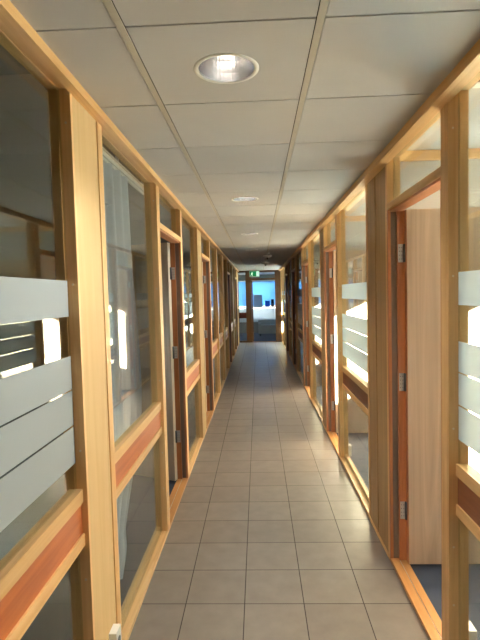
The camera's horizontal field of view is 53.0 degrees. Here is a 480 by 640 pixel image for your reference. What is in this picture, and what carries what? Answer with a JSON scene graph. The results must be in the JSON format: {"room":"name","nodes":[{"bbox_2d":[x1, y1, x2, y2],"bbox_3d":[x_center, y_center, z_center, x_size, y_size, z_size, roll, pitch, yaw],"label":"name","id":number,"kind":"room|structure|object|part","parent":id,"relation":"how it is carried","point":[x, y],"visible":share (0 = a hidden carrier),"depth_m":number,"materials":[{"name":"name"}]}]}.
{"room":"office corridor","nodes":[
{"label":"office corridor","id":0,"kind":"room"},
{"bbox_2d":[0,74,72,639],"bbox_3d":[-1.949,0.344,2.116,2.526,2.640,0.100,-1,3,2],"label":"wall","id":1,"kind":"structure","parent":0,"point":[27,244],"depth_m":1.99,"materials":[{"name":"glass"}]},
{"bbox_2d":[0,89,94,639],"bbox_3d":[-0.681,0.419,1.201,0.094,2.504,1.400,-1,3,2],"label":"window","id":2,"kind":"structure","parent":1,"relation":"in","point":[30,572],"depth_m":1.69,"materials":[{"name":"brown wood"}]},
{"bbox_2d":[72,96,115,639],"bbox_3d":[-0.644,0.373,2.042,0.086,2.504,0.287,-1,3,2],"label":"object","id":3,"kind":"object","parent":1,"relation":"attached to","point":[84,124],"visible":0.56,"depth_m":2.02,"materials":[{"name":"brown wood"}]},
{"bbox_2d":[109,624,120,639],"bbox_3d":[-0.558,1.438,2.159,0.036,0.110,0.068,-1,3,2],"label":"wall socket","id":4,"kind":"object","parent":3,"relation":"attached to","point":[115,632],"visible":1,"depth_m":2.15,"materials":[{"name":"white plastic"}]},
{"bbox_2d":[0,0,238,271],"bbox_3d":[-0.464,-1.189,7.218,0.119,0.071,19.500,-1,3,2],"label":"trim","id":5,"kind":"structure","parent":1,"relation":"attached to","point":[18,37],"depth_m":1.77,"materials":[{"name":"brown wood"}]},
{"bbox_2d":[96,121,169,639],"bbox_3d":[-0.620,0.329,2.847,0.094,2.504,1.320,-1,3,2],"label":"window","id":6,"kind":"structure","parent":1,"relation":"in","point":[127,453],"depth_m":3.05,"materials":[{"name":"brown wood"}]},
{"bbox_3d":[-0.589,1.550,2.893,0.094,0.060,1.162,-1,3,2],"label":"rail","id":7,"kind":"part","parent":6,"relation":"part of","materials":[{"name":"brown wood"}]},
{"bbox_2d":[0,44,170,220],"bbox_3d":[-1.756,-1.275,7.262,2.590,0.030,19.500,-1,3,2],"label":"ceiling","id":8,"kind":"structure","parent":0,"point":[9,65],"depth_m":4.18,"materials":[{"name":"grey paint"}]},
{"bbox_2d":[102,146,143,579],"bbox_3d":[-0.735,0.248,2.942,0.083,2.600,1.610,-1,3,2],"label":"curtain","id":9,"kind":"object","parent":8,"relation":"hanging from","point":[124,336],"visible":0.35,"depth_m":2.97,"materials":[{"name":"fabric"}]},
{"bbox_2d":[130,220,195,435],"bbox_3d":[-1.806,0.135,5.938,2.526,2.640,0.100,-1,3,2],"label":"wall","id":10,"kind":"structure","parent":0,"point":[137,228],"depth_m":5.81,"materials":[{"name":"grey paint"}]},
{"bbox_2d":[197,229,206,436],"bbox_3d":[-0.501,0.163,5.870,0.086,2.504,0.380,-1,3,2],"label":"panel","id":11,"kind":"object","parent":10,"relation":"attached to","point":[198,231],"visible":0.46,"depth_m":5.87,"materials":[{"name":"brown wood"}]},
{"bbox_2d":[201,236,213,428],"bbox_3d":[-0.912,0.132,6.649,0.962,2.504,1.089,-1,3,2],"label":"door","id":12,"kind":"structure","parent":10,"relation":"in","point":[205,244],"depth_m":6.99,"materials":[{"name":"brown wood"}]},
{"bbox_3d":[-0.506,-0.994,6.494,0.006,0.258,0.929,-1,3,2],"label":"transom pane","id":13,"kind":"part","parent":12,"relation":"part of","materials":[{"name":"clear glass"}]},
{"bbox_3d":[-0.457,0.098,7.063,0.084,2.504,0.090,-1,3,2],"label":"casing","id":14,"kind":"part","parent":12,"relation":"part of","materials":[{"name":"brown wood"}]},
{"bbox_2d":[10,0,479,270],"bbox_3d":[0.294,-1.214,7.189,1.410,0.019,19.500,-1,3,2],"label":"ceiling","id":15,"kind":"structure","parent":0,"point":[335,82],"depth_m":1.90,"materials":[{"name":"beige tile"}]},
{"bbox_2d":[194,53,258,83],"bbox_3d":[-0.050,-0.980,1.734,0.236,0.157,0.236,-1,3,2],"label":"recessed light","id":16,"kind":"object","parent":15,"relation":"in","point":[220,68],"visible":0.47,"depth_m":1.82,"materials":[{"name":"white metal"}]},
{"bbox_2d":[231,196,257,201],"bbox_3d":[0.039,-1.111,4.129,0.236,0.157,0.236,-1,3,2],"label":"recessed light","id":17,"kind":"object","parent":15,"relation":"in","point":[245,198],"visible":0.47,"depth_m":4.22,"materials":[{"name":"white"}]},
{"bbox_2d":[241,233,257,234],"bbox_3d":[0.129,-1.242,6.524,0.236,0.157,0.236,-1,3,2],"label":"recessed light","id":18,"kind":"object","parent":15,"relation":"in","point":[242,233],"visible":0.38,"depth_m":6.61,"materials":[{"name":"white"}]},
{"bbox_2d":[249,270,259,276],"bbox_3d":[0.497,-1.602,16.547,0.346,0.227,0.067,-1,3,2],"label":"exit sign","id":19,"kind":"object","parent":15,"relation":"hanging from","point":[251,273],"visible":0.98,"depth_m":16.53,"materials":[{"name":"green plastic"}]},
{"bbox_2d":[238,272,274,274],"bbox_3d":[0.690,-1.900,19.012,6.600,0.050,4.000,-1,3,2],"label":"ceiling","id":20,"kind":"structure","parent":0,"point":[259,272],"depth_m":19.79,"materials":[{"name":"white paint"}]},
{"bbox_2d":[238,274,280,332],"bbox_3d":[0.799,-0.790,21.148,7.000,2.900,0.150,-1,3,2],"label":"wall","id":21,"kind":"structure","parent":0,"point":[243,325],"depth_m":21.13,"materials":[{"name":"grey paint"}]},
{"bbox_2d":[239,280,274,306],"bbox_3d":[1.084,-1.172,20.994,3.700,1.125,0.055,-1,3,2],"label":"window","id":22,"kind":"structure","parent":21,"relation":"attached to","point":[266,288],"depth_m":21.01,"materials":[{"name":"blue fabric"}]},
{"bbox_2d":[239,307,275,321],"bbox_3d":[1.109,-0.244,21.061,3.760,0.648,0.030,-1,3,2],"label":"desk","id":23,"kind":"object","parent":21,"relation":"attached to","point":[269,311],"visible":0.24,"depth_m":21.06,"materials":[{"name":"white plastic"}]},
{"bbox_3d":[1.096,-0.529,20.900,3.800,0.130,0.249,-1,3,2],"label":"shelf","id":24,"kind":"object","parent":21,"relation":"attached to","visible":0},
{"bbox_2d":[253,295,261,306],"bbox_3d":[0.777,-0.842,20.863,0.380,0.515,0.025,-1,3,2],"label":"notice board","id":25,"kind":"object","parent":24,"relation":"on","point":[257,298],"visible":1,"depth_m":20.85,"materials":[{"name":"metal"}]},
{"bbox_2d":[120,333,479,639],"bbox_3d":[0.396,1.260,9.475,7.000,0.120,23.800,-1,3,2],"label":"floor","id":26,"kind":"structure","parent":0,"point":[270,536],"depth_m":3.36,"materials":[{"name":"tile"}]},
{"bbox_2d":[131,209,189,527],"bbox_3d":[-0.755,0.256,4.273,0.670,2.504,1.520,-3,4,-32],"label":"door","id":27,"kind":"structure","parent":26,"relation":"on","point":[171,253],"depth_m":4.42,"materials":[{"name":"brown wood"}]},
{"bbox_3d":[-0.554,0.240,4.473,0.084,2.504,0.080,-1,3,2],"label":"casing","id":28,"kind":"part","parent":27,"relation":"part of","materials":[{"name":"brown wood"}]},
{"bbox_2d":[186,227,203,473],"bbox_3d":[-0.536,0.206,5.097,0.094,2.504,1.171,-1,3,2],"label":"window","id":29,"kind":"structure","parent":26,"relation":"on","point":[193,371],"depth_m":5.61,"materials":[{"name":"brown wood"}]},
{"bbox_3d":[-0.505,1.427,5.143,0.094,0.060,1.132,-1,3,2],"label":"rail","id":30,"kind":"part","parent":29,"relation":"part of","materials":[{"name":"brown wood"}]},
{"bbox_2d":[210,245,220,409],"bbox_3d":[-0.438,0.062,7.721,0.094,2.504,1.231,-1,3,2],"label":"window","id":31,"kind":"structure","parent":26,"relation":"on","point":[213,251],"depth_m":8.06,"materials":[{"name":"brown wood"}]},
{"bbox_3d":[-0.448,-0.418,7.646,0.006,1.535,1.129,-1,3,2],"label":"pane","id":32,"kind":"part","parent":31,"relation":"part of","materials":[{"name":"clear glass"}]},
{"bbox_3d":[-0.413,0.929,7.718,0.006,0.713,1.129,-1,3,2],"label":"pane","id":33,"kind":"part","parent":31,"relation":"part of","materials":[{"name":"clear glass"}]},
{"bbox_3d":[-0.408,1.284,7.737,0.094,0.060,1.132,-1,3,2],"label":"rail","id":34,"kind":"part","parent":31,"relation":"part of","materials":[{"name":"brown wood"}]},
{"bbox_2d":[217,252,224,390],"bbox_3d":[-0.392,-0.005,8.938,0.094,2.504,1.211,-1,3,2],"label":"window","id":35,"kind":"structure","parent":26,"relation":"on","point":[219,256],"depth_m":9.35,"materials":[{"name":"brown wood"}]},
{"bbox_3d":[-0.402,-0.486,8.883,0.006,1.535,1.149,-1,3,2],"label":"pane","id":36,"kind":"part","parent":35,"relation":"part of","materials":[{"name":"clear glass"}]},
{"bbox_3d":[-0.367,0.862,8.955,0.006,0.713,1.149,-1,3,2],"label":"pane","id":37,"kind":"part","parent":35,"relation":"part of","materials":[{"name":"clear glass"}]},
{"bbox_2d":[223,258,229,375],"bbox_3d":[-0.334,-0.090,10.501,0.094,2.504,1.220,-1,3,2],"label":"window","id":38,"kind":"structure","parent":26,"relation":"on","point":[224,260],"depth_m":10.95,"materials":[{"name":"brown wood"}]},
{"bbox_3d":[-0.343,-0.571,10.444,0.006,1.535,1.079,-1,3,2],"label":"pane","id":39,"kind":"part","parent":38,"relation":"part of","materials":[{"name":"clear glass"}]},
{"bbox_3d":[-0.309,0.776,10.517,0.006,0.713,1.079,-1,3,2],"label":"pane","id":40,"kind":"part","parent":38,"relation":"part of","materials":[{"name":"clear glass"}]},
{"bbox_2d":[227,262,231,366],"bbox_3d":[-0.738,-0.141,11.645,0.988,2.504,1.041,-1,3,2],"label":"door","id":41,"kind":"structure","parent":26,"relation":"on","point":[228,264],"depth_m":12.03,"materials":[{"name":"brown wood"}]},
{"bbox_3d":[-0.269,-0.178,12.102,0.084,2.504,0.090,-1,3,2],"label":"casing","id":42,"kind":"part","parent":41,"relation":"part of","materials":[{"name":"brown wood"}]},
{"bbox_2d":[230,265,234,361],"bbox_3d":[-0.251,-0.211,12.715,0.094,2.504,1.141,-1,3,2],"label":"window","id":43,"kind":"structure","parent":26,"relation":"on","point":[231,278],"depth_m":13.19,"materials":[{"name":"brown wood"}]},
{"bbox_3d":[-0.261,-0.693,12.660,0.006,1.535,1.079,-1,3,2],"label":"pane","id":44,"kind":"part","parent":43,"relation":"part of","materials":[{"name":"clear glass"}]},
{"bbox_2d":[233,268,236,353],"bbox_3d":[-0.193,-0.297,14.277,0.094,2.504,1.190,-1,3,2],"label":"window","id":45,"kind":"structure","parent":26,"relation":"on","point":[234,290],"depth_m":14.75,"materials":[{"name":"brown wood"}]},
{"bbox_2d":[235,270,237,347],"bbox_3d":[-0.589,-0.347,15.396,0.969,2.504,1.021,-1,3,2],"label":"door","id":46,"kind":"structure","parent":26,"relation":"on","point":[235,270],"depth_m":15.78,"materials":[{"name":"brown wood"}]},
{"bbox_2d":[236,271,239,345],"bbox_3d":[-0.105,-0.416,16.452,0.086,2.504,1.130,-1,3,2],"label":"panel","id":47,"kind":"object","parent":26,"relation":"on","point":[236,271],"visible":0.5,"depth_m":16.43,"materials":[{"name":"brown wood"}]},
{"bbox_2d":[238,270,281,342],"bbox_3d":[0.717,-0.508,17.434,1.590,2.540,0.940,-1,3,2],"label":"door","id":48,"kind":"structure","parent":26,"relation":"on","point":[248,315],"depth_m":16.97,"materials":[{"name":"brown wood"}]},
{"bbox_3d":[-0.061,-0.447,17.050,0.062,2.500,0.110,-1,3,2],"label":"post","id":49,"kind":"part","parent":48,"relation":"part of","materials":[{"name":"brown wood"}]},
{"bbox_3d":[0.315,-0.456,17.036,0.195,2.500,0.110,-1,3,2],"label":"post","id":50,"kind":"part","parent":48,"relation":"part of","materials":[{"name":"brown wood"}]},
{"bbox_3d":[1.347,-0.481,16.996,0.200,2.500,0.110,-1,3,2],"label":"post","id":51,"kind":"part","parent":48,"relation":"part of","materials":[{"name":"brown wood"}]},
{"bbox_2d":[258,319,275,335],"bbox_3d":[1.414,0.310,19.808,1.320,0.624,0.800,-1,3,2],"label":"sofa","id":52,"kind":"object","parent":26,"relation":"on","point":[264,326],"visible":0.54,"depth_m":19.43,"materials":[{"name":"grey fabric"}]},
{"bbox_3d":[1.421,0.142,20.099,1.320,0.320,0.200,-1,3,2],"label":"backrest","id":53,"kind":"part","parent":52,"relation":"part of","materials":[{"name":"grey fabric"}]},
{"bbox_2d":[261,324,275,328],"bbox_3d":[1.409,0.259,19.705,1.080,0.130,0.600,-1,3,2],"label":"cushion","id":54,"kind":"object","parent":52,"relation":"on","point":[263,326],"depth_m":19.42,"materials":[{"name":"grey fabric"}]},
{"bbox_2d":[280,270,283,344],"bbox_3d":[1.469,-0.463,16.340,0.094,2.528,1.171,-1,3,2],"label":"window","id":55,"kind":"structure","parent":26,"relation":"on","point":[281,270],"depth_m":16.86,"materials":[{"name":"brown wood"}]},
{"bbox_2d":[282,268,285,348],"bbox_3d":[1.421,-0.393,15.063,0.094,2.528,1.311,-1,3,2],"label":"window","id":56,"kind":"structure","parent":26,"relation":"on","point":[283,274],"depth_m":15.61,"materials":[{"name":"brown wood"}]},
{"bbox_3d":[1.404,-0.874,15.008,0.006,1.559,1.249,-1,3,2],"label":"pane","id":57,"kind":"part","parent":56,"relation":"part of","materials":[{"name":"clear glass"}]},
{"bbox_2d":[285,265,288,354],"bbox_3d":[1.810,-0.319,13.504,0.988,2.528,1.021,-1,3,2],"label":"door","id":58,"kind":"structure","parent":26,"relation":"on","point":[286,285],"depth_m":13.95,"materials":[{"name":"brown wood"}]},
{"bbox_2d":[287,262,291,360],"bbox_3d":[1.321,-0.246,12.389,0.094,2.528,1.251,-1,3,2],"label":"window","id":59,"kind":"structure","parent":26,"relation":"on","point":[288,264],"depth_m":12.86,"materials":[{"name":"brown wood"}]},
{"bbox_3d":[1.303,-0.726,12.314,0.006,1.559,1.149,-1,3,2],"label":"pane","id":60,"kind":"part","parent":59,"relation":"part of","materials":[{"name":"clear glass"}]},
{"bbox_3d":[1.338,0.633,12.387,0.006,0.713,1.149,-1,3,2],"label":"pane","id":61,"kind":"part","parent":59,"relation":"part of","materials":[{"name":"clear glass"}]},
{"bbox_2d":[291,257,296,370],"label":"door","id":62,"kind":"structure","parent":26,"relation":"on","point":[293,259],"depth_m":11.32,"materials":[{"name":"brown wood"}]},
{"bbox_3d":[1.278,-0.191,11.382,0.084,2.528,0.070,-1,3,2],"label":"casing","id":63,"kind":"part","parent":62,"relation":"part of","materials":[{"name":"brown wood"}]},
{"bbox_2d":[295,251,302,383],"bbox_3d":[1.218,-0.095,9.630,0.094,2.528,1.481,-1,3,2],"label":"window","id":64,"kind":"structure","parent":26,"relation":"on","point":[298,287],"depth_m":9.96,"materials":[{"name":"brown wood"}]},
{"bbox_3d":[1.200,-0.575,9.555,0.006,1.559,1.379,-1,3,2],"label":"pane","id":65,"kind":"part","parent":64,"relation":"part of","materials":[{"name":"clear glass"}]},
{"bbox_3d":[1.235,0.784,9.628,0.006,0.713,1.379,-1,3,2],"label":"pane","id":66,"kind":"part","parent":64,"relation":"part of","materials":[{"name":"clear glass"}]},
{"bbox_2d":[307,233,322,421],"bbox_3d":[1.118,0.051,6.946,0.094,2.528,1.461,-1,3,2],"label":"window","id":67,"kind":"structure","parent":26,"relation":"on","point":[315,353],"depth_m":7.17,"materials":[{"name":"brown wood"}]},
{"bbox_3d":[1.099,-0.428,6.871,0.006,1.559,1.359,-1,3,2],"label":"pane","id":68,"kind":"part","parent":67,"relation":"part of","materials":[{"name":"clear glass"}]},
{"bbox_3d":[1.148,1.286,6.963,0.094,0.060,1.362,-1,3,2],"label":"rail","id":69,"kind":"part","parent":67,"relation":"part of","materials":[{"name":"brown wood"}]},
{"bbox_3d":[1.135,0.931,6.944,0.006,0.713,1.359,-1,3,2],"label":"pane","id":70,"kind":"part","parent":67,"relation":"part of","materials":[{"name":"clear glass"}]},
{"bbox_2d":[335,210,368,514],"bbox_3d":[1.018,0.198,4.272,0.094,2.528,1.361,-1,3,2],"label":"window","id":71,"kind":"structure","parent":26,"relation":"on","point":[350,383],"depth_m":4.66,"materials":[{"name":"brown wood"}]},
{"bbox_2d":[348,444,351,455],"bbox_3d":[1.126,1.339,4.962,0.036,0.110,0.068,-1,3,2],"label":"wall socket","id":72,"kind":"object","parent":71,"relation":"attached to","point":[349,445],"visible":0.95,"depth_m":4.93,"materials":[{"name":"white plastic"}]},
{"bbox_3d":[1.048,1.432,4.288,0.094,0.060,1.262,-1,3,2],"label":"rail","id":73,"kind":"part","parent":71,"relation":"part of","materials":[{"name":"brown wood"}]},
{"bbox_2d":[385,156,479,639],"bbox_3d":[1.364,0.281,2.564,0.913,2.528,0.909,-1,3,2],"label":"door","id":74,"kind":"structure","parent":26,"relation":"on","point":[412,236],"depth_m":2.94,"materials":[{"name":"brown wood"}]},
{"bbox_3d":[0.966,0.267,3.017,0.084,2.528,0.033,-1,3,2],"label":"casing","id":75,"kind":"part","parent":74,"relation":"part of","materials":[{"name":"brown wood"}]},
{"bbox_2d":[440,90,479,639],"bbox_3d":[0.906,0.361,1.284,0.094,2.528,1.690,-1,3,2],"label":"window","id":76,"kind":"structure","parent":26,"relation":"on","point":[460,287],"depth_m":2.02,"materials":[{"name":"brown wood"}]},
{"bbox_2d":[469,621,476,639],"bbox_3d":[1.019,1.409,2.134,0.036,0.110,0.068,-1,3,2],"label":"wall socket","id":77,"kind":"object","parent":76,"relation":"attached to","point":[472,631],"visible":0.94,"depth_m":2.10,"materials":[{"name":"white plastic"}]},
{"bbox_2d":[331,216,365,250],"bbox_3d":[2.325,0.028,5.945,2.416,2.640,0.125,-1,3,2],"label":"wall","id":78,"kind":"structure","parent":0,"point":[355,226],"depth_m":5.88,"materials":[{"name":"white paint"}]},
{"bbox_2d":[320,229,325,429],"bbox_3d":[1.078,0.101,6.048,0.086,2.528,0.340,-1,3,2],"label":"panel","id":79,"kind":"object","parent":78,"relation":"attached to","point":[321,231],"visible":0.32,"depth_m":6.05,"materials":[{"name":"brown wood"}]},
{"bbox_2d":[323,224,367,455],"bbox_3d":[1.462,0.126,5.399,0.898,2.528,0.931,-1,3,2],"label":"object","id":80,"kind":"structure","parent":78,"relation":"in","point":[355,259],"depth_m":5.76,"materials":[{"name":"brown wood"}]},
{"bbox_3d":[1.071,0.112,5.844,0.084,2.528,0.070,-1,3,2],"label":"casing","id":81,"kind":"part","parent":80,"relation":"part of","materials":[{"name":"brown wood"}]},
{"bbox_3d":[2.290,-1.253,5.826,2.416,0.063,0.025,-1,3,2],"label":"cornice","id":82,"kind":"part","parent":78,"relation":"part of","materials":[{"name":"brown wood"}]},
{"bbox_2d":[319,88,479,240],"bbox_3d":[2.314,-1.371,7.104,2.500,0.030,19.500,-1,3,2],"label":"ceiling","id":83,"kind":"structure","parent":0,"point":[431,139],"depth_m":2.92,"materials":[{"name":"white paint"}]},
{"bbox_2d":[472,80,479,87],"bbox_3d":[1.451,-1.016,1.960,1.005,0.082,0.070,-1,3,2],"label":"ceiling lamp","id":84,"kind":"object","parent":83,"relation":"attached to","point":[477,85],"visible":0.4,"depth_m":1.98,"materials":[{"name":"white plastic"}]},
{"bbox_2d":[400,148,479,210],"bbox_3d":[2.224,0.175,3.251,2.416,2.640,0.125,-1,3,2],"label":"wall","id":85,"kind":"structure","parent":0,"point":[415,165],"depth_m":3.19,"materials":[{"name":"white paint"}]},
{"bbox_2d":[365,167,388,556],"bbox_3d":[0.976,0.250,3.314,0.086,2.528,0.560,-1,3,2],"label":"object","id":86,"kind":"object","parent":85,"relation":"attached to","point":[375,189],"visible":0.6,"depth_m":3.28,"materials":[{"name":"brown wood"}]},
{"bbox_2d":[279,39,479,270],"bbox_3d":[1.062,-1.232,7.159,0.142,0.105,19.500,-1,3,2],"label":"trim","id":87,"kind":"structure","parent":85,"relation":"attached to","point":[466,73],"depth_m":2.31,"materials":[{"name":"brown wood"}]},
{"bbox_3d":[2.189,-1.106,3.132,2.416,0.063,0.025,-1,3,2],"label":"cornice","id":88,"kind":"part","parent":85,"relation":"part of","materials":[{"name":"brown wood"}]},
{"bbox_3d":[2.430,-0.126,8.759,2.416,2.640,0.125,-1,3,2],"label":"wall","id":89,"kind":"structure","parent":0,"visible":0},
{"bbox_2d":[301,267,303,385],"bbox_3d":[1.182,-0.052,8.837,0.086,2.528,0.110,-1,3,2],"label":"panel","id":90,"kind":"object","parent":89,"relation":"attached to","point":[301,267],"visible":0.21,"depth_m":8.85,"materials":[{"name":"brown wood"}]},
{"bbox_2d":[301,245,321,397],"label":"door","id":91,"kind":"structure","parent":89,"relation":"in","point":[304,252],"depth_m":8.67,"materials":[{"name":"brown wood"}]},
{"bbox_3d":[1.180,-0.047,8.743,0.084,2.528,0.080,-1,3,2],"label":"casing","id":92,"kind":"part","parent":91,"relation":"part of","materials":[{"name":"brown wood"}]},
{"bbox_3d":[1.131,-1.136,8.129,0.006,0.282,1.029,-1,3,2],"label":"transom pane","id":93,"kind":"part","parent":91,"relation":"part of","materials":[{"name":"clear glass"}]},
{"bbox_3d":[2.533,-0.277,11.523,2.416,2.640,0.125,-1,3,2],"label":"wall","id":94,"kind":"structure","parent":0,"visible":0},
{"bbox_2d":[290,261,292,362],"bbox_3d":[1.285,-0.203,11.591,0.086,2.528,0.350,-1,3,2],"label":"panel","id":95,"kind":"object","parent":94,"relation":"attached to","point":[290,261],"visible":0.3,"depth_m":11.63,"materials":[{"name":"brown wood"}]},
{"bbox_3d":[2.631,-0.421,14.147,2.416,2.640,0.125,-1,3,2],"label":"wall","id":96,"kind":"structure","parent":0,"visible":0},
{"bbox_2d":[284,267,286,350],"bbox_3d":[1.384,-0.346,14.221,0.086,2.528,0.380,-1,3,2],"label":"panel","id":97,"kind":"object","parent":96,"relation":"attached to","point":[284,267],"visible":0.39,"depth_m":14.23,"materials":[{"name":"brown wood"}]},
{"bbox_3d":[-1.664,-0.074,9.749,2.526,2.640,0.100,-1,3,2],"label":"wall","id":98,"kind":"structure","parent":0,"visible":0},
{"bbox_2d":[222,256,226,380],"bbox_3d":[-0.357,-0.047,9.717,0.086,2.504,0.350,-1,3,2],"label":"panel","id":99,"kind":"object","parent":98,"relation":"attached to","point":[222,256],"visible":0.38,"depth_m":9.72,"materials":[{"name":"brown wood"}]},
{"bbox_3d":[-1.521,-0.283,13.571,2.526,2.640,0.100,-1,3,2],"label":"wall","id":100,"kind":"structure","parent":0,"visible":0},
{"bbox_2d":[232,266,234,353],"bbox_3d":[-0.216,-0.254,13.484,0.086,2.504,0.400,-1,3,2],"label":"panel","id":101,"kind":"object","parent":100,"relation":"attached to","point":[232,266],"visible":0.29,"depth_m":13.48,"materials":[{"name":"brown wood"}]}
]}

